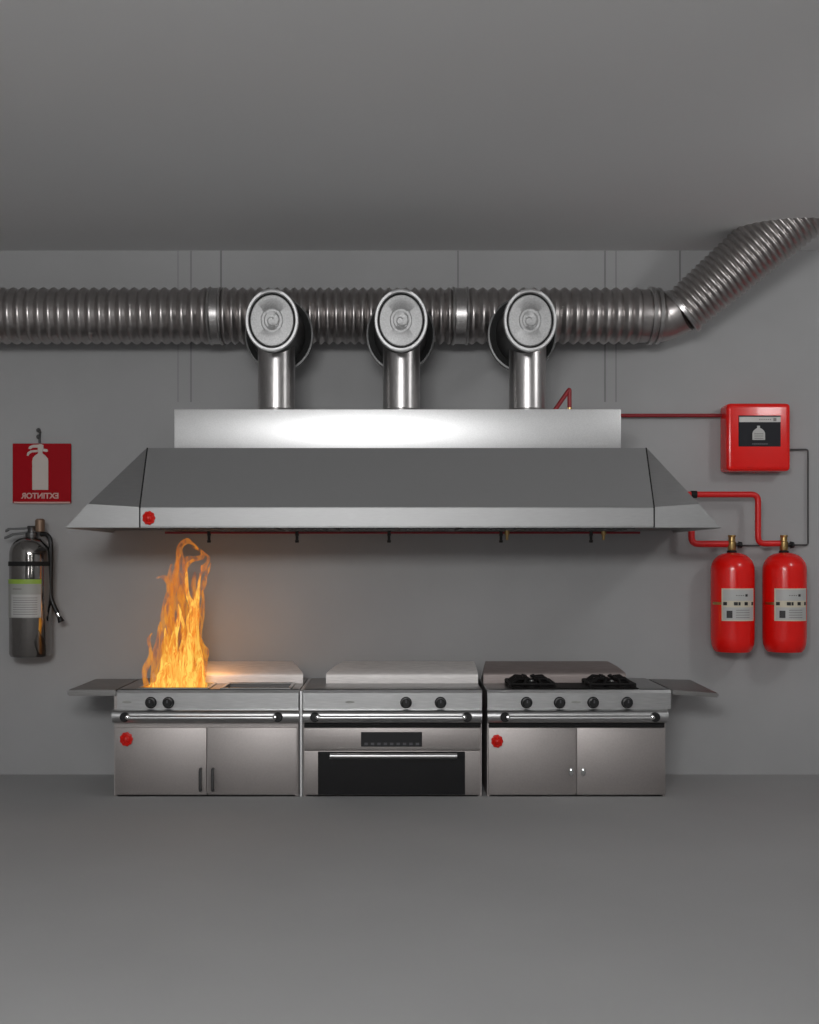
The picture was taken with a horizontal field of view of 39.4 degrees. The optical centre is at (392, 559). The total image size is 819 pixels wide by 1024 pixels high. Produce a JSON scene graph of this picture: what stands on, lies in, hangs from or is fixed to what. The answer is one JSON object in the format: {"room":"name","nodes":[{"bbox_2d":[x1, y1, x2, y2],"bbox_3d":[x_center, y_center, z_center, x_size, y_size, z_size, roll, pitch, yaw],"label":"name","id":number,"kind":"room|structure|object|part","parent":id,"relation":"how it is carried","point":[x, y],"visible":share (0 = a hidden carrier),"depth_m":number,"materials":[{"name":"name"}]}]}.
{"room":"commercial kitchen","nodes":[
{"label":"commercial kitchen","id":0,"kind":"room"},
{"bbox_2d":[0,251,818,773],"bbox_3d":[0.150,-0.349,8.500,9.300,3.850,0.200,0,0,0],"label":"wall","id":1,"kind":"structure","parent":0,"point":[639,604],"depth_m":8.40,"materials":[{"name":"paint"}]},
{"bbox_2d":[4,519,64,657],"bbox_3d":[-2.588,0.197,8.213,0.345,0.987,0.320,0,0,40],"label":"fire extinguisher","id":2,"kind":"object","parent":1,"relation":"attached to","point":[31,602],"visible":1,"depth_m":8.10,"materials":[{"name":"silver metal"}]},
{"bbox_3d":[-2.668,-0.223,8.220,0.230,0.045,0.036,0,0,0],"label":"lever","id":3,"kind":"part","parent":2,"relation":"part of","materials":[{"name":"metal"}]},
{"bbox_3d":[-2.679,-0.180,8.220,0.223,0.059,0.036,0,0,0],"label":"lever","id":4,"kind":"part","parent":2,"relation":"part of","materials":[{"name":"metal"}]},
{"bbox_2d":[13,428,70,503],"bbox_3d":[-2.573,-0.691,8.388,0.427,0.554,0.048,0,0,0],"label":"sign","id":5,"kind":"object","parent":1,"relation":"attached to","point":[41,472],"visible":1,"depth_m":8.37,"materials":[{"name":"red plastic"}]},
{"bbox_2d":[66,409,720,532],"bbox_3d":[0.003,-0.591,7.782,4.128,0.792,1.224,0,0,0],"label":"extractor hood","id":6,"kind":"object","parent":1,"relation":"attached to","point":[226,470],"visible":0.94,"depth_m":7.34,"materials":[{"name":"metal"}]},
{"bbox_3d":[-1.827,-0.464,7.797,0.469,0.529,1.194,0,0,0],"label":"panel","id":7,"kind":"part","parent":6,"relation":"part of","materials":[{"name":"metal"}]},
{"bbox_2d":[245,288,313,408],"bbox_3d":[-0.788,-1.403,7.867,0.473,0.833,0.879,0,0,0],"label":"duct riser","id":8,"kind":"object","parent":6,"relation":"on","point":[279,335],"visible":0.93,"depth_m":7.62,"materials":[{"name":"metal"}]},
{"bbox_3d":[0.024,-0.531,7.325,3.234,0.394,0.250,0,0,0],"label":"sloping panel","id":9,"kind":"part","parent":6,"relation":"part of","materials":[{"name":"grey metal"}]},
{"bbox_2d":[366,288,434,408],"bbox_3d":[0.052,-1.403,7.867,0.473,0.833,0.879,0,0,0],"label":"duct riser","id":10,"kind":"object","parent":6,"relation":"on","point":[400,334],"visible":0.94,"depth_m":7.62,"materials":[{"name":"metal"}]},
{"bbox_2d":[165,531,639,542],"bbox_3d":[0.065,-0.159,7.780,3.233,0.082,0.035,0,0,0],"label":"pipe","id":11,"kind":"object","parent":6,"relation":"attached to","point":[506,533],"visible":0.92,"depth_m":7.77,"materials":[{"name":"red metal"}]},
{"bbox_2d":[487,288,556,408],"bbox_3d":[0.892,-1.403,7.867,0.473,0.833,0.879,0,0,0],"label":"duct riser","id":12,"kind":"object","parent":6,"relation":"on","point":[521,335],"visible":0.96,"depth_m":7.62,"materials":[{"name":"metal"}]},
{"bbox_2d":[553,388,571,408],"bbox_3d":[1.139,-1.072,7.700,0.147,0.179,0.048,0,0,0],"label":"tube","id":13,"kind":"object","parent":6,"relation":"attached to","point":[568,393],"visible":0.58,"depth_m":7.69,"materials":[{"name":"red paint"}]},
{"bbox_2d":[621,414,721,416],"bbox_3d":[1.915,-1.024,8.350,1.050,0.090,0.027,0,0,0],"label":"pipe","id":14,"kind":"object","parent":6,"relation":"attached to","point":[622,415],"visible":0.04,"depth_m":8.34,"materials":[{"name":"red metal"}]},
{"bbox_3d":[1.855,-0.464,7.797,0.425,0.529,1.194,0,0,0],"label":"panel","id":15,"kind":"part","parent":6,"relation":"part of","materials":[{"name":"metal"}]},
{"bbox_2d":[688,531,728,546],"bbox_3d":[2.178,-0.209,8.230,0.511,0.234,0.047,0,0,0],"label":"pipe","id":16,"kind":"object","parent":6,"relation":"attached to","point":[691,534],"visible":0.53,"depth_m":8.21,"materials":[{"name":"red metal"}]},
{"bbox_2d":[688,491,780,545],"bbox_3d":[2.304,-0.298,8.230,0.979,0.401,0.054,0,0,0],"label":"pipe","id":17,"kind":"object","parent":6,"relation":"attached to","point":[694,494],"visible":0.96,"depth_m":8.21,"materials":[{"name":"red metal"}]},
{"bbox_2d":[710,535,754,652],"bbox_3d":[2.442,0.239,8.231,0.306,0.837,0.339,0,0,0],"label":"gas cylinder","id":18,"kind":"object","parent":1,"relation":"attached to","point":[732,573],"visible":1,"depth_m":8.10,"materials":[{"name":"red paint"}]},
{"bbox_3d":[2.482,-0.108,8.220,0.051,0.052,0.052,0,0,0],"label":"valve knob","id":19,"kind":"part","parent":18,"relation":"part of","materials":[{"name":"black plastic"}]},
{"bbox_2d":[720,404,789,472],"bbox_3d":[2.629,-0.883,8.301,0.460,0.488,0.198,0,0,0],"label":"control box","id":20,"kind":"object","parent":1,"relation":"attached to","point":[754,438],"visible":1,"depth_m":8.21,"materials":[{"name":"red paint"}]},
{"bbox_3d":[2.632,-0.927,8.213,0.302,0.223,0.014,0,0,0],"label":"display panel","id":21,"kind":"part","parent":20,"relation":"part of","materials":[{"name":"black plastic"}]},
{"bbox_2d":[762,535,806,652],"bbox_3d":[2.815,0.239,8.231,0.306,0.837,0.339,0,0,0],"label":"gas cylinder","id":22,"kind":"object","parent":1,"relation":"attached to","point":[784,573],"visible":1,"depth_m":8.10,"materials":[{"name":"red paint"}]},
{"bbox_3d":[2.856,-0.108,8.220,0.051,0.052,0.052,0,0,0],"label":"valve knob","id":23,"kind":"part","parent":22,"relation":"part of","materials":[{"name":"black plastic"}]},
{"bbox_2d":[790,449,808,545],"bbox_3d":[2.976,-0.460,8.370,0.138,0.712,0.013,0,0,0],"label":"conduit","id":24,"kind":"object","parent":1,"relation":"attached to","point":[807,450],"visible":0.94,"depth_m":8.36,"materials":[{"name":"grey"}]},
{"bbox_2d":[0,0,818,250],"bbox_3d":[0.150,-2.374,3.100,9.300,0.200,11.000,0,0,0],"label":"ceiling","id":25,"kind":"structure","parent":0,"point":[126,125],"depth_m":5.92,"materials":[{"name":"grey paint"}]},
{"bbox_2d":[0,217,818,344],"bbox_3d":[-0.064,-2.106,8.062,6.307,1.162,0.730,0,0,4],"label":"duct","id":26,"kind":"object","parent":25,"relation":"attached to","point":[652,315],"visible":0.72,"depth_m":7.93,"materials":[{"name":"silver metal"}]},
{"bbox_2d":[0,774,818,1023],"bbox_3d":[0.150,1.676,3.100,9.300,0.200,11.000,0,0,0],"label":"floor","id":27,"kind":"structure","parent":0,"point":[697,902],"depth_m":5.18,"materials":[{"name":"grey concrete"}]},
{"bbox_2d":[67,661,307,795],"bbox_3d":[-1.395,1.150,7.941,1.546,0.851,0.857,0,0,0],"label":"station","id":28,"kind":"object","parent":27,"relation":"on","point":[238,734],"visible":0.99,"depth_m":7.61,"materials":[{"name":"metal"}]},
{"bbox_2d":[67,679,138,695],"bbox_3d":[-2.003,0.884,7.960,0.328,0.040,0.720,0,0,0],"label":"shelf","id":29,"kind":"object","parent":28,"relation":"attached to","point":[96,687],"depth_m":7.75,"materials":[{"name":"metal"}]},
{"bbox_3d":[-1.608,0.947,7.570,0.077,0.078,0.050,0,0,0],"label":"knob","id":30,"kind":"part","parent":28,"relation":"part of","materials":[{"name":"black plastic"}]},
{"bbox_3d":[-1.545,1.341,7.617,0.607,0.447,0.025,0,0,0],"label":"door","id":31,"kind":"part","parent":28,"relation":"part of","materials":[{"name":"metal"}]},
{"bbox_3d":[-1.492,0.947,7.570,0.078,0.078,0.050,0,0,0],"label":"knob","id":32,"kind":"part","parent":28,"relation":"part of","materials":[{"name":"black plastic"}]},
{"bbox_3d":[-1.278,1.460,7.584,0.019,0.160,0.044,0,0,0],"label":"handle","id":33,"kind":"part","parent":28,"relation":"part of","materials":[{"name":"metal"}]},
{"bbox_3d":[-1.240,1.035,7.601,1.237,0.086,0.117,0,0,0],"label":"rail","id":34,"kind":"part","parent":28,"relation":"part of","materials":[{"name":"metal"}]},
{"bbox_3d":[-1.232,0.928,7.630,1.207,0.126,0.060,0,0,0],"label":"control panel","id":35,"kind":"part","parent":28,"relation":"part of","materials":[{"name":"metal"}]},
{"bbox_3d":[-1.197,1.460,7.584,0.019,0.160,0.044,0,0,0],"label":"handle","id":36,"kind":"part","parent":28,"relation":"part of","materials":[{"name":"metal"}]},
{"bbox_2d":[120,678,307,693],"bbox_3d":[-1.230,0.879,7.991,1.210,0.030,0.758,0,0,0],"label":"countertop","id":37,"kind":"structure","parent":28,"relation":"on","point":[142,681],"depth_m":7.87,"materials":[{"name":"metal"}]},
{"bbox_2d":[149,565,206,687],"bbox_3d":[-1.474,0.375,7.800,0.449,1.046,0.344,0,0,0],"label":"fire","id":38,"kind":"object","parent":37,"relation":"on","point":[177,675],"visible":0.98,"depth_m":7.74,"materials":[{"name":"orange"}]},
{"bbox_3d":[-0.935,1.341,7.617,0.594,0.447,0.025,0,0,0],"label":"door","id":39,"kind":"part","parent":28,"relation":"part of","materials":[{"name":"metal"}]},
{"bbox_2d":[300,661,481,796],"bbox_3d":[-0.013,1.150,7.941,1.216,0.851,0.857,0,0,0],"label":"oven range","id":40,"kind":"object","parent":27,"relation":"on","point":[368,728],"visible":1,"depth_m":7.60,"materials":[{"name":"metal"}]},
{"bbox_3d":[-0.611,1.222,7.983,0.020,0.708,0.774,0,0,0],"label":"trim","id":41,"kind":"part","parent":40,"relation":"part of","materials":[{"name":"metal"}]},
{"bbox_2d":[304,727,479,794],"bbox_3d":[-0.007,1.341,7.581,1.170,0.447,0.098,0,0,0],"label":"oven","id":42,"kind":"object","parent":40,"relation":"in","point":[337,760],"depth_m":7.59,"materials":[{"name":"metal"}]},
{"bbox_2d":[304,678,480,689],"bbox_3d":[-0.002,0.879,7.991,1.194,0.030,0.758,0,0,0],"label":"countertop","id":43,"kind":"structure","parent":40,"relation":"on","point":[315,683],"depth_m":7.81,"materials":[{"name":"metal"}]},
{"bbox_3d":[-0.003,1.035,7.601,1.184,0.086,0.117,0,0,0],"label":"rail","id":44,"kind":"part","parent":40,"relation":"part of","materials":[{"name":"metal"}]},
{"bbox_3d":[-0.003,0.928,7.630,1.190,0.126,0.060,0,0,0],"label":"control panel","id":45,"kind":"part","parent":40,"relation":"part of","materials":[{"name":"metal"}]},
{"bbox_3d":[0.086,0.947,7.570,0.077,0.078,0.050,0,0,0],"label":"knob","id":46,"kind":"part","parent":40,"relation":"part of","materials":[{"name":"black plastic"}]},
{"bbox_3d":[0.316,0.947,7.570,0.078,0.078,0.050,0,0,0],"label":"knob","id":47,"kind":"part","parent":40,"relation":"part of","materials":[{"name":"black plastic"}]},
{"bbox_2d":[478,661,718,795],"bbox_3d":[1.396,1.150,7.941,1.543,0.851,0.857,0,0,0],"label":"gas stove","id":48,"kind":"object","parent":27,"relation":"on","point":[550,728],"visible":1,"depth_m":7.61,"materials":[{"name":"metal"}]},
{"bbox_3d":[0.887,0.947,7.570,0.077,0.078,0.050,0,0,0],"label":"knob","id":49,"kind":"part","parent":48,"relation":"part of","materials":[{"name":"black plastic"}]},
{"bbox_3d":[0.924,1.341,7.617,0.578,0.447,0.025,0,0,0],"label":"door","id":50,"kind":"part","parent":48,"relation":"part of","materials":[{"name":"metal"}]},
{"bbox_3d":[0.934,0.835,7.710,0.110,0.038,0.110,0,0,0],"label":"burner","id":51,"kind":"part","parent":48,"relation":"part of","materials":[{"name":"black metal"}]},
{"bbox_3d":[1.106,0.947,7.570,0.078,0.078,0.050,0,0,0],"label":"knob","id":52,"kind":"part","parent":48,"relation":"part of","materials":[{"name":"black plastic"}]},
{"bbox_3d":[1.180,1.403,7.585,0.034,0.054,0.042,0,0,0],"label":"handle","id":53,"kind":"part","parent":48,"relation":"part of","materials":[{"name":"silver metal"}]},
{"bbox_2d":[478,678,668,692],"bbox_3d":[1.237,0.879,7.991,1.224,0.030,0.758,0,0,0],"label":"countertop","id":54,"kind":"structure","parent":48,"relation":"on","point":[641,683],"depth_m":7.81,"materials":[{"name":"metal"}]},
{"bbox_3d":[1.218,0.859,7.795,0.848,0.009,0.340,0,0,0],"label":"hob plate","id":55,"kind":"part","parent":48,"relation":"part of","materials":[{"name":"black metal"}]},
{"bbox_3d":[1.222,1.035,7.601,1.194,0.086,0.117,0,0,0],"label":"rail","id":56,"kind":"part","parent":48,"relation":"part of","materials":[{"name":"metal"}]},
{"bbox_3d":[1.238,0.928,7.630,1.220,0.126,0.060,0,0,0],"label":"control panel","id":57,"kind":"part","parent":48,"relation":"part of","materials":[{"name":"metal"}]},
{"bbox_3d":[1.260,1.403,7.585,0.034,0.054,0.042,0,0,0],"label":"handle","id":58,"kind":"part","parent":48,"relation":"part of","materials":[{"name":"silver metal"}]},
{"bbox_3d":[1.329,0.947,7.570,0.078,0.078,0.050,0,0,0],"label":"knob","id":59,"kind":"part","parent":48,"relation":"part of","materials":[{"name":"black plastic"}]},
{"bbox_3d":[1.476,0.835,7.710,0.110,0.038,0.110,0,0,0],"label":"burner","id":60,"kind":"part","parent":48,"relation":"part of","materials":[{"name":"black metal"}]},
{"bbox_3d":[1.518,1.341,7.617,0.588,0.447,0.025,0,0,0],"label":"door","id":61,"kind":"part","parent":48,"relation":"part of","materials":[{"name":"metal"}]},
{"bbox_3d":[1.555,0.947,7.570,0.078,0.078,0.050,0,0,0],"label":"knob","id":62,"kind":"part","parent":48,"relation":"part of","materials":[{"name":"black plastic"}]},
{"bbox_2d":[649,679,718,696],"bbox_3d":[2.010,0.890,7.960,0.315,0.051,0.720,0,0,0],"label":"shelf","id":63,"kind":"object","parent":48,"relation":"attached to","point":[672,686],"depth_m":7.78,"materials":[{"name":"metal"}]}
]}

